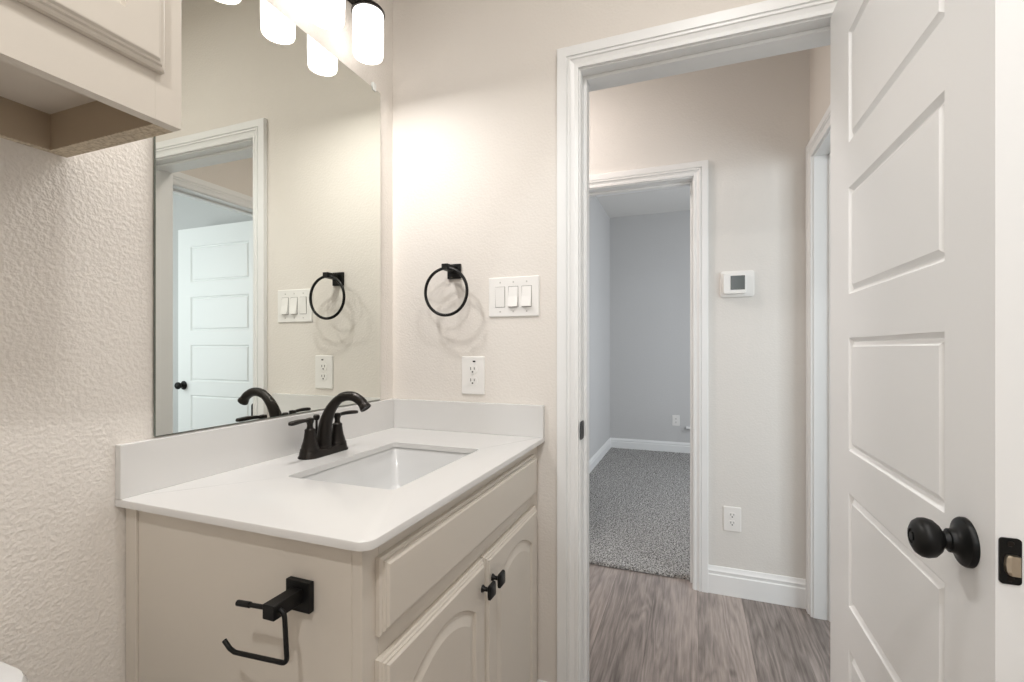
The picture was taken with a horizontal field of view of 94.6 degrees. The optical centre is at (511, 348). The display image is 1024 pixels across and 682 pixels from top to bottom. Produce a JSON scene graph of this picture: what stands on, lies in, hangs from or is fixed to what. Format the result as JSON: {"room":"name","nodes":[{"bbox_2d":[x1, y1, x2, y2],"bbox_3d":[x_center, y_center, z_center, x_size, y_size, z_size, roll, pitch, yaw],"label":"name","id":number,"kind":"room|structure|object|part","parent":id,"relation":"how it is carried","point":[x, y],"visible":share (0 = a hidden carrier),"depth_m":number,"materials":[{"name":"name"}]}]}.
{"room":"bathroom","nodes":[
{"label":"bathroom","id":0,"kind":"room"},
{"bbox_2d":[0,0,392,681],"bbox_3d":[-1.062,-0.179,0.242,0.130,2.740,3.454,0,0,21],"label":"wall","id":1,"kind":"structure","parent":0,"point":[77,232],"depth_m":0.83,"materials":[{"name":"white paint"}]},
{"bbox_2d":[0,0,180,157],"bbox_3d":[-0.736,-0.712,0.478,0.309,0.764,0.612,0,0,21],"label":"upper cabinet","id":2,"kind":"object","parent":1,"relation":"attached to","point":[77,77],"visible":1,"depth_m":0.66,"materials":[{"name":"beige wood"}]},
{"bbox_3d":[-0.748,-0.398,0.481,0.259,0.016,0.558,0,0,21],"label":"panel","id":3,"kind":"part","parent":2,"relation":"part of","materials":[{"name":"beige paint"}]},
{"bbox_3d":[-0.550,-0.728,0.555,0.018,0.662,0.276,0,0,21],"label":"door","id":4,"kind":"part","parent":2,"relation":"part of","materials":[{"name":"beige paint"}]},
{"bbox_2d":[115,398,394,498],"bbox_3d":[-0.581,0.232,1.296,0.016,0.102,0.880,0,0,21],"label":"backsplash","id":5,"kind":"structure","parent":1,"relation":"attached to","point":[143,466],"depth_m":1.06,"materials":[{"name":"white stone"}]},
{"bbox_2d":[154,0,379,436],"bbox_3d":[-0.586,-0.360,1.292,0.010,1.076,0.736,0,0,21],"label":"wall mirror","id":6,"kind":"object","parent":1,"relation":"attached to","point":[267,189],"visible":1,"depth_m":1.18,"materials":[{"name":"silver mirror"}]},
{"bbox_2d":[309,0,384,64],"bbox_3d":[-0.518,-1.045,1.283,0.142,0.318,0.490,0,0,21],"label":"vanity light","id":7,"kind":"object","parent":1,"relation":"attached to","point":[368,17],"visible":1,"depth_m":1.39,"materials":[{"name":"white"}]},
{"bbox_3d":[-0.498,-0.951,1.275,0.091,0.130,0.091,0,0,21],"label":"lamp shade","id":8,"kind":"part","parent":7,"relation":"part of","materials":[{"name":"white glass"}]},
{"bbox_3d":[-0.437,-0.951,1.436,0.091,0.130,0.091,0,0,21],"label":"lamp shade","id":9,"kind":"part","parent":7,"relation":"part of","materials":[{"name":"white glass"}]},
{"bbox_2d":[393,0,765,681],"bbox_3d":[0.299,-0.179,1.502,1.514,2.740,0.130,0,0,21],"label":"wall","id":10,"kind":"structure","parent":0,"point":[475,81],"depth_m":1.58,"materials":[{"name":"white paint"}]},
{"bbox_2d":[424,263,468,316],"bbox_3d":[-0.209,-0.196,1.586,0.165,0.183,0.074,0,0,21],"label":"towel ring","id":11,"kind":"object","parent":10,"relation":"attached to","point":[453,270],"visible":1,"depth_m":1.57,"materials":[{"name":"black metal"}]},
{"bbox_3d":[-0.210,-0.269,1.582,0.023,0.020,0.065,0,0,21],"label":"post","id":12,"kind":"part","parent":11,"relation":"part of","materials":[{"name":"black metal"}]},
{"bbox_3d":[-0.197,-0.263,1.616,0.050,0.050,0.009,0,0,21],"label":"wall plate","id":13,"kind":"part","parent":11,"relation":"part of","materials":[{"name":"black metal"}]},
{"bbox_2d":[394,399,544,437],"bbox_3d":[-0.159,0.232,1.598,0.557,0.102,0.016,0,0,21],"label":"backsplash","id":14,"kind":"structure","parent":10,"relation":"attached to","point":[527,420],"depth_m":1.58,"materials":[{"name":"white stone"}]},
{"bbox_2d":[462,356,484,394],"bbox_3d":[-0.132,0.091,1.592,0.085,0.128,0.008,0,0,21],"label":"power outlet","id":15,"kind":"object","parent":10,"relation":"attached to","point":[473,367],"visible":1,"depth_m":1.59,"materials":[{"name":"white plastic"}]},
{"bbox_2d":[468,366,476,373],"bbox_3d":[-0.132,0.072,1.589,0.034,0.027,0.002,0,0,21],"label":"receptacle","id":16,"kind":"object","parent":15,"relation":"attached to","point":[471,369],"depth_m":1.59,"materials":[{"name":"white plastic"}]},
{"bbox_2d":[468,377,476,384],"bbox_3d":[-0.132,0.110,1.589,0.034,0.027,0.002,0,0,21],"label":"receptacle","id":17,"kind":"object","parent":15,"relation":"attached to","point":[471,380],"depth_m":1.59,"materials":[{"name":"white plastic"}]},
{"bbox_2d":[489,275,539,316],"bbox_3d":[0.003,-0.168,1.536,0.176,0.130,0.016,0,0,21],"label":"light switch","id":18,"kind":"object","parent":10,"relation":"attached to","point":[519,296],"visible":1,"depth_m":1.53,"materials":[{"name":"white plastic"}]},
{"bbox_2d":[557,0,837,681],"bbox_3d":[0.564,0.129,1.400,0.846,2.124,0.166,0,0,21],"label":"trim","id":19,"kind":"structure","parent":10,"relation":"attached to","point":[768,28],"depth_m":1.46,"materials":[{"name":"white paint"}]},
{"bbox_3d":[0.218,0.255,1.476,0.002,0.056,0.048,0,0,21],"label":"strike plate","id":20,"kind":"part","parent":19,"relation":"part of","materials":[{"name":"black metal"}]},
{"bbox_2d":[830,0,1023,681],"bbox_3d":[0.714,0.162,0.883,0.154,2.034,0.727,0,0,21],"label":"door","id":21,"kind":"structure","parent":10,"relation":"in","point":[927,96],"depth_m":0.72,"materials":[{"name":"white paint"}]},
{"bbox_3d":[0.555,0.253,0.631,0.037,0.052,0.052,0,0,21],"label":"knob","id":22,"kind":"part","parent":21,"relation":"part of","materials":[{"name":"black metal"}]},
{"bbox_3d":[0.583,0.249,0.553,0.020,0.054,0.002,0,0,21],"label":"latch plate","id":23,"kind":"part","parent":21,"relation":"part of","materials":[{"name":"black metal"}]},
{"bbox_2d":[589,197,609,459],"bbox_3d":[0.596,-0.179,4.268,0.100,2.740,3.120,0,0,21],"label":"wall","id":24,"kind":"structure","parent":0,"point":[599,220],"depth_m":4.98,"materials":[{"name":"grey paint"}]},
{"bbox_2d":[589,438,610,473],"bbox_3d":[0.632,1.125,4.201,0.014,0.131,3.020,0,0,21],"label":"baseboard","id":25,"kind":"structure","parent":24,"relation":"attached to","point":[604,449],"depth_m":4.90,"materials":[{"name":"white paint"}]},
{"bbox_2d":[597,186,689,217],"bbox_3d":[1.808,-1.599,3.896,6.600,0.100,3.430,0,0,21],"label":"ceiling","id":26,"kind":"structure","parent":0,"point":[672,199],"depth_m":5.02,"materials":[{"name":"white paint"}]},
{"bbox_2d":[610,210,689,442],"bbox_3d":[2.433,-0.179,5.205,2.665,2.740,0.140,0,0,21],"label":"wall","id":27,"kind":"structure","parent":0,"point":[650,253],"depth_m":5.45,"materials":[{"name":"grey paint"}]},
{"bbox_2d":[611,438,689,452],"bbox_3d":[2.406,1.125,5.132,2.665,0.131,0.014,0,0,21],"label":"baseboard","id":28,"kind":"structure","parent":27,"relation":"attached to","point":[666,446],"depth_m":5.43,"materials":[{"name":"white paint"}]},
{"bbox_2d":[672,415,679,425],"bbox_3d":[1.854,0.816,5.346,0.080,0.120,0.008,0,0,21],"label":"power outlet","id":29,"kind":"object","parent":27,"relation":"attached to","point":[675,418],"visible":1,"depth_m":5.34,"materials":[{"name":"white plastic"}]},
{"bbox_2d":[589,49,809,578],"bbox_3d":[-0.184,-0.179,2.826,3.641,2.740,0.130,0,0,21],"label":"wall","id":30,"kind":"structure","parent":0,"point":[750,120],"depth_m":2.25,"materials":[{"name":"white paint"}]},
{"bbox_2d":[589,160,707,592],"bbox_3d":[0.559,0.136,2.542,0.912,2.110,0.166,0,0,21],"label":"trim","id":31,"kind":"structure","parent":30,"relation":"attached to","point":[694,174],"depth_m":2.33,"materials":[{"name":"white paint"}]},
{"bbox_2d":[723,506,740,531],"bbox_3d":[1.061,0.823,2.277,0.078,0.118,0.008,0,0,21],"label":"power outlet","id":32,"kind":"object","parent":30,"relation":"attached to","point":[731,515],"visible":1,"depth_m":2.27,"materials":[{"name":"white plastic"}]},
{"bbox_2d":[728,512,735,518],"bbox_3d":[1.060,0.804,2.275,0.034,0.027,0.002,0,0,21],"label":"receptacle","id":33,"kind":"object","parent":32,"relation":"attached to","point":[731,515],"depth_m":2.28,"materials":[{"name":"white plastic"}]},
{"bbox_2d":[728,520,735,525],"bbox_3d":[1.060,0.842,2.275,0.034,0.027,0.002,0,0,21],"label":"receptacle","id":34,"kind":"object","parent":32,"relation":"attached to","point":[730,522],"depth_m":2.28,"materials":[{"name":"white plastic"}]},
{"bbox_2d":[720,270,753,297],"bbox_3d":[1.077,-0.308,2.260,0.147,0.125,0.028,0,0,21],"label":"thermostat","id":35,"kind":"object","parent":30,"relation":"attached to","point":[732,283],"visible":1,"depth_m":2.25,"materials":[{"name":"white plastic"}]},
{"bbox_2d":[708,564,805,608],"bbox_3d":[1.160,1.125,2.236,0.429,0.131,0.014,0,0,21],"label":"baseboard","id":36,"kind":"structure","parent":30,"relation":"attached to","point":[739,583],"depth_m":2.23,"materials":[{"name":"white paint"}]},
{"bbox_2d":[589,563,829,681],"bbox_3d":[1.002,1.239,1.785,6.600,0.104,7.950,0,0,21],"label":"floor","id":37,"kind":"structure","parent":0,"point":[644,627],"depth_m":1.96,"materials":[{"name":"wood"}]},
{"bbox_2d":[0,661,27,681],"bbox_3d":[-0.547,0.811,0.385,0.717,0.759,0.400,0,0,21],"label":"toilet","id":38,"kind":"object","parent":37,"relation":"on","point":[8,673],"visible":1,"depth_m":0.63,"materials":[{"name":"white ceramic"}]},
{"bbox_2d":[126,447,536,681],"bbox_3d":[-0.307,0.744,1.200,0.594,0.894,0.864,0,0,21],"label":"vanity cabinet","id":39,"kind":"object","parent":37,"relation":"on","point":[452,596],"visible":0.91,"depth_m":0.85,"materials":[{"name":"beige paint"}]},
{"bbox_3d":[-0.473,0.744,0.815,0.497,0.894,0.016,0,0,21],"label":"panel","id":40,"kind":"part","parent":39,"relation":"part of","materials":[{"name":"beige paint"}]},
{"bbox_2d":[222,576,313,665],"bbox_3d":[-0.382,0.420,0.736,0.134,0.107,0.065,0,0,21],"label":"toilet paper holder","id":41,"kind":"object","parent":39,"relation":"attached to","point":[298,596],"visible":1,"depth_m":0.72,"materials":[{"name":"black metal"}]},
{"bbox_3d":[-0.347,0.388,0.718,0.022,0.022,0.055,0,0,21],"label":"post","id":42,"kind":"part","parent":41,"relation":"part of","materials":[{"name":"black metal"}]},
{"bbox_3d":[-0.336,0.390,0.748,0.048,0.048,0.010,0,0,21],"label":"wall plate","id":43,"kind":"part","parent":41,"relation":"part of","materials":[{"name":"black metal"}]},
{"bbox_2d":[115,398,544,551],"bbox_3d":[-0.320,0.239,1.196,0.574,0.116,0.880,0,0,21],"label":"countertop","id":44,"kind":"structure","parent":39,"relation":"on","point":[245,476],"depth_m":0.99,"materials":[{"name":"white stone"}]},
{"bbox_2d":[288,391,370,459],"bbox_3d":[-0.486,0.198,1.274,0.196,0.170,0.195,0,0,-20],"label":"faucet","id":45,"kind":"object","parent":44,"relation":"on","point":[327,438],"visible":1,"depth_m":1.25,"materials":[{"name":"black metal"}]},
{"bbox_3d":[-0.533,0.185,1.188,0.017,0.013,0.070,0,0,16],"label":"lever","id":46,"kind":"part","parent":45,"relation":"part of","materials":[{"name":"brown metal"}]},
{"bbox_3d":[-0.523,0.222,1.225,0.049,0.086,0.049,0,0,21],"label":"handle","id":47,"kind":"part","parent":45,"relation":"part of","materials":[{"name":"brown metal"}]},
{"bbox_3d":[-0.530,0.225,1.282,0.017,0.092,0.017,0,0,21],"label":"lift rod","id":48,"kind":"part","parent":45,"relation":"part of","materials":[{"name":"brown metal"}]},
{"bbox_3d":[-0.487,0.222,1.320,0.049,0.086,0.049,0,0,21],"label":"handle","id":49,"kind":"part","parent":45,"relation":"part of","materials":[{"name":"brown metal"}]},
{"bbox_3d":[-0.448,0.190,1.250,0.172,0.155,0.045,0,0,21],"label":"spout","id":50,"kind":"part","parent":45,"relation":"part of","materials":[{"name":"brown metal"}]},
{"bbox_3d":[-0.470,0.185,1.354,0.017,0.013,0.070,0,0,26],"label":"lever","id":51,"kind":"part","parent":45,"relation":"part of","materials":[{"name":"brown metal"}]},
{"bbox_2d":[301,447,469,489],"bbox_3d":[-0.294,0.371,1.181,0.326,0.148,0.452,0,0,21],"label":"sink","id":52,"kind":"object","parent":44,"relation":"in","point":[395,467],"visible":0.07,"depth_m":1.36,"materials":[{"name":"white ceramic"}]},
{"bbox_3d":[-0.137,0.777,0.918,0.018,0.578,0.388,0,0,21],"label":"door","id":53,"kind":"part","parent":39,"relation":"part of","materials":[{"name":"beige paint"}]},
{"bbox_3d":[-0.082,0.694,1.117,0.019,0.794,0.858,0,0,21],"label":"frame","id":54,"kind":"part","parent":39,"relation":"part of","materials":[{"name":"beige paint"}]},
{"bbox_3d":[-0.067,0.390,1.102,0.018,0.123,0.780,0,0,21],"label":"false drawer","id":55,"kind":"part","parent":39,"relation":"part of","materials":[{"name":"beige paint"}]},
{"bbox_3d":[-0.054,0.546,1.070,0.028,0.033,0.033,0,0,21],"label":"knob","id":56,"kind":"part","parent":39,"relation":"part of","materials":[{"name":"black metal"}]},
{"bbox_3d":[-0.034,0.546,1.123,0.028,0.033,0.033,0,0,21],"label":"knob","id":57,"kind":"part","parent":39,"relation":"part of","materials":[{"name":"black metal"}]},
{"bbox_3d":[0.003,0.777,1.286,0.018,0.578,0.390,0,0,21],"label":"door","id":58,"kind":"part","parent":39,"relation":"part of","materials":[{"name":"beige paint"}]},
{"bbox_2d":[589,447,689,579],"bbox_3d":[1.395,1.179,3.879,1.700,0.015,3.077,0,0,21],"label":"carpet","id":59,"kind":"object","parent":37,"relation":"on","point":[639,500],"visible":0.34,"depth_m":3.40,"materials":[{"name":"grey carpet"}]},
{"bbox_2d":[810,45,829,138],"bbox_3d":[0.641,-0.179,0.092,0.130,2.740,4.390,0,0,21],"label":"wall","id":60,"kind":"structure","parent":0,"point":[819,56],"depth_m":2.01,"materials":[{"name":"white paint"}]},
{"bbox_2d":[806,105,829,621],"bbox_3d":[1.254,0.136,1.697,0.166,2.110,0.929,0,0,21],"label":"trim","id":61,"kind":"structure","parent":60,"relation":"attached to","point":[818,147],"depth_m":2.08,"materials":[{"name":"white paint"}]}
]}

